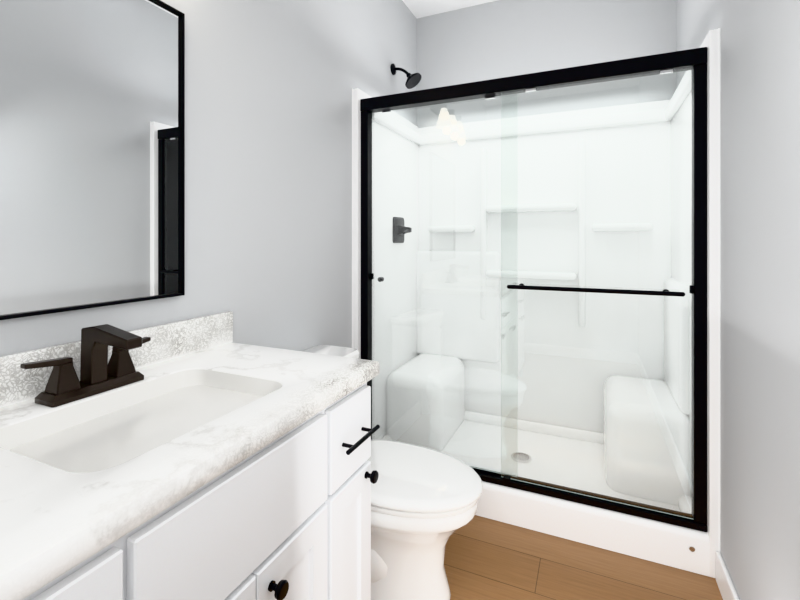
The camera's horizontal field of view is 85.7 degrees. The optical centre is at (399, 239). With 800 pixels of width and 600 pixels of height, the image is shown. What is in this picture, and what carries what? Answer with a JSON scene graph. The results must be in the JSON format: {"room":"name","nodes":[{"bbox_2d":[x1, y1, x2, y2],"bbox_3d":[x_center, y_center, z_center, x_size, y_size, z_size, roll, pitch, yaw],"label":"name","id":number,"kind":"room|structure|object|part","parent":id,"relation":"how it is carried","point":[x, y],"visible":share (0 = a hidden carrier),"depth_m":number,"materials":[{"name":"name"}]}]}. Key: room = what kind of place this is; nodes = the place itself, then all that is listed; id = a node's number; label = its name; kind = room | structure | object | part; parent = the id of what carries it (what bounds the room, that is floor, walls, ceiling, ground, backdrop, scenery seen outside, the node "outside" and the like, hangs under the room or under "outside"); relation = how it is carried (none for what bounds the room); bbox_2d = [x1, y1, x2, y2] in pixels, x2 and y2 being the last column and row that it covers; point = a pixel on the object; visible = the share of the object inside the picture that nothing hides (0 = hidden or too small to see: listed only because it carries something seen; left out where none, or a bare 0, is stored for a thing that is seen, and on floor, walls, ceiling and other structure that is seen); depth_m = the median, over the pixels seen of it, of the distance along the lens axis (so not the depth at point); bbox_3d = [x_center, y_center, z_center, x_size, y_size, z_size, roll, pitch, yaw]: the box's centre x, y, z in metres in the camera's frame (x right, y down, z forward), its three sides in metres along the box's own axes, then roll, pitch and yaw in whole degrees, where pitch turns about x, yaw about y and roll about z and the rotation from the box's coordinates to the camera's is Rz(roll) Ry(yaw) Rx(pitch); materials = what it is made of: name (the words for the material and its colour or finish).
{"room":"bathroom","nodes":[
{"label":"bathroom","id":0,"kind":"room"},
{"bbox_2d":[0,0,416,355],"bbox_3d":[-0.695,-0.150,1.267,0.100,2.740,3.950,0,0,24],"label":"wall","id":1,"kind":"structure","parent":0,"point":[270,85],"depth_m":1.62,"materials":[{"name":"paint"}]},
{"bbox_2d":[0,0,184,319],"bbox_3d":[-0.754,-0.247,0.980,0.022,0.815,0.597,0,0,24],"label":"mirror","id":2,"kind":"object","parent":1,"relation":"attached to","point":[92,153],"visible":0.98,"depth_m":1.02,"materials":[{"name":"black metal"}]},
{"bbox_2d":[352,88,352,347],"bbox_3d":[-0.238,0.230,2.162,0.006,1.980,0.003,0,0,24],"label":"trim","id":3,"kind":"structure","parent":1,"relation":"attached to","point":[352,217],"depth_m":2.16,"materials":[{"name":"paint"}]},
{"bbox_2d":[390,64,420,88],"bbox_3d":[0.039,-0.982,2.566,0.182,0.160,0.110,0,0,24],"label":"shower head","id":4,"kind":"object","parent":1,"relation":"attached to","point":[413,80],"visible":1,"depth_m":2.56},
{"bbox_2d":[402,0,496,18],"bbox_3d":[0.045,-1.570,0.938,1.720,0.100,3.950,0,0,24],"label":"ceiling","id":5,"kind":"structure","parent":0,"point":[420,8],"depth_m":2.79,"materials":[{"name":"paint"}]},
{"bbox_2d":[417,0,676,127],"bbox_3d":[0.828,-0.150,2.696,1.520,2.740,0.100,0,0,24],"label":"wall","id":6,"kind":"structure","parent":0,"point":[493,40],"depth_m":2.63,"materials":[{"name":"paint"}]},
{"bbox_2d":[444,515,722,599],"bbox_3d":[0.045,1.245,0.938,1.720,0.050,3.950,0,0,24],"label":"floor","id":7,"kind":"structure","parent":0,"point":[487,558],"depth_m":1.59,"materials":[{"name":"wood"}]},
{"bbox_2d":[0,311,379,599],"bbox_3d":[-0.550,0.728,0.745,0.585,0.985,1.233,0,0,24],"label":"bathroom vanity","id":8,"kind":"object","parent":7,"relation":"on","point":[206,458],"visible":0.98,"depth_m":0.81,"materials":[{"name":"paint"}]},
{"bbox_2d":[20,324,150,407],"bbox_3d":[-0.635,0.261,0.940,0.173,0.146,0.262,0,0,24],"label":"faucet","id":9,"kind":"object","parent":8,"relation":"on","point":[99,373],"visible":1,"depth_m":0.93,"materials":[{"name":"black metal"}]},
{"bbox_2d":[302,345,482,599],"bbox_3d":[-0.089,0.839,1.559,0.774,0.762,0.414,0,0,24],"label":"toilet","id":10,"kind":"object","parent":7,"relation":"on","point":[424,503],"visible":0.5,"depth_m":1.41,"materials":[{"name":"ceramic"}]},
{"bbox_2d":[353,29,717,577],"bbox_3d":[0.630,0.230,2.251,1.516,1.980,0.872,0,0,24],"label":"shower surround","id":11,"kind":"object","parent":7,"relation":"on","point":[682,548],"visible":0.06,"depth_m":2.44,"materials":[{"name":"plastic"}]},
{"bbox_2d":[393,217,411,242],"bbox_3d":[0.025,-0.060,2.579,0.082,0.156,0.163,0,0,24],"label":"shower valve","id":12,"kind":"object","parent":11,"relation":"attached to","point":[397,224],"depth_m":2.56,"materials":[{"name":"black metal"}]},
{"bbox_2d":[511,452,530,462],"bbox_3d":[0.637,1.141,2.267,0.104,0.006,0.104,0,0,24],"label":"shower drain","id":13,"kind":"object","parent":11,"relation":"attached to","point":[526,459],"depth_m":2.26,"materials":[{"name":"silver metal"}]},
{"bbox_2d":[360,47,706,531],"bbox_3d":[0.475,0.182,1.903,1.454,1.784,0.060,0,0,24],"label":"shower door frame","id":14,"kind":"structure","parent":11,"relation":"attached to","point":[695,59],"depth_m":1.68,"materials":[{"name":"black metal"}]},
{"bbox_2d":[371,66,693,519],"bbox_3d":[0.481,0.193,1.916,1.394,1.702,0.059,0,0,24],"label":"shower door","id":15,"kind":"structure","parent":14,"relation":"attached to","point":[380,279],"depth_m":1.84,"materials":[{"name":"clear glass"}]},
{"bbox_2d":[485,95,494,99],"bbox_3d":[0.407,-0.650,1.948,0.044,0.024,0.012,0,0,24],"label":"hanger","id":16,"kind":"object","parent":15,"relation":"attached to","point":[492,96],"depth_m":1.94,"materials":[{"name":"silver metal"}]},
{"bbox_2d":[525,87,535,91],"bbox_3d":[0.561,-0.650,1.851,0.044,0.024,0.012,0,0,24],"label":"hanger","id":17,"kind":"object","parent":15,"relation":"attached to","point":[534,89],"depth_m":1.85,"materials":[{"name":"silver metal"}]},
{"bbox_2d":[507,283,684,296],"bbox_3d":[0.765,0.200,1.742,0.647,0.022,0.074,0,0,24],"label":"towel bar","id":18,"kind":"object","parent":15,"relation":"attached to","point":[622,291],"depth_m":1.70,"materials":[{"name":"black metal"}]},
{"bbox_3d":[0.777,0.193,1.755,0.722,1.702,0.006,0,0,24],"label":"glass","id":19,"kind":"part","parent":15,"relation":"part of","materials":[{"name":"clear glass"}]},
{"bbox_2d":[660,69,672,73],"bbox_3d":[1.018,-0.650,1.647,0.044,0.024,0.012,0,0,24],"label":"hanger","id":20,"kind":"object","parent":15,"relation":"attached to","point":[666,70],"depth_m":1.64,"materials":[{"name":"silver metal"}]},
{"bbox_2d":[677,0,799,599],"bbox_3d":[0.785,-0.150,0.608,0.100,2.740,3.950,0,0,24],"label":"wall","id":21,"kind":"structure","parent":0,"point":[760,296],"depth_m":1.19,"materials":[{"name":"paint"}]},
{"bbox_2d":[718,28,719,551],"bbox_3d":[1.145,0.230,1.546,0.006,1.980,0.003,0,0,24],"label":"trim","id":22,"kind":"structure","parent":21,"relation":"attached to","point":[718,289],"depth_m":1.54,"materials":[{"name":"paint"}]},
{"bbox_2d":[716,551,738,599],"bbox_3d":[0.555,1.167,0.232,0.014,0.105,2.876,0,0,24],"label":"baseboard","id":23,"kind":"structure","parent":21,"relation":"attached to","point":[726,586],"depth_m":1.46,"materials":[{"name":"paint"}]}
]}

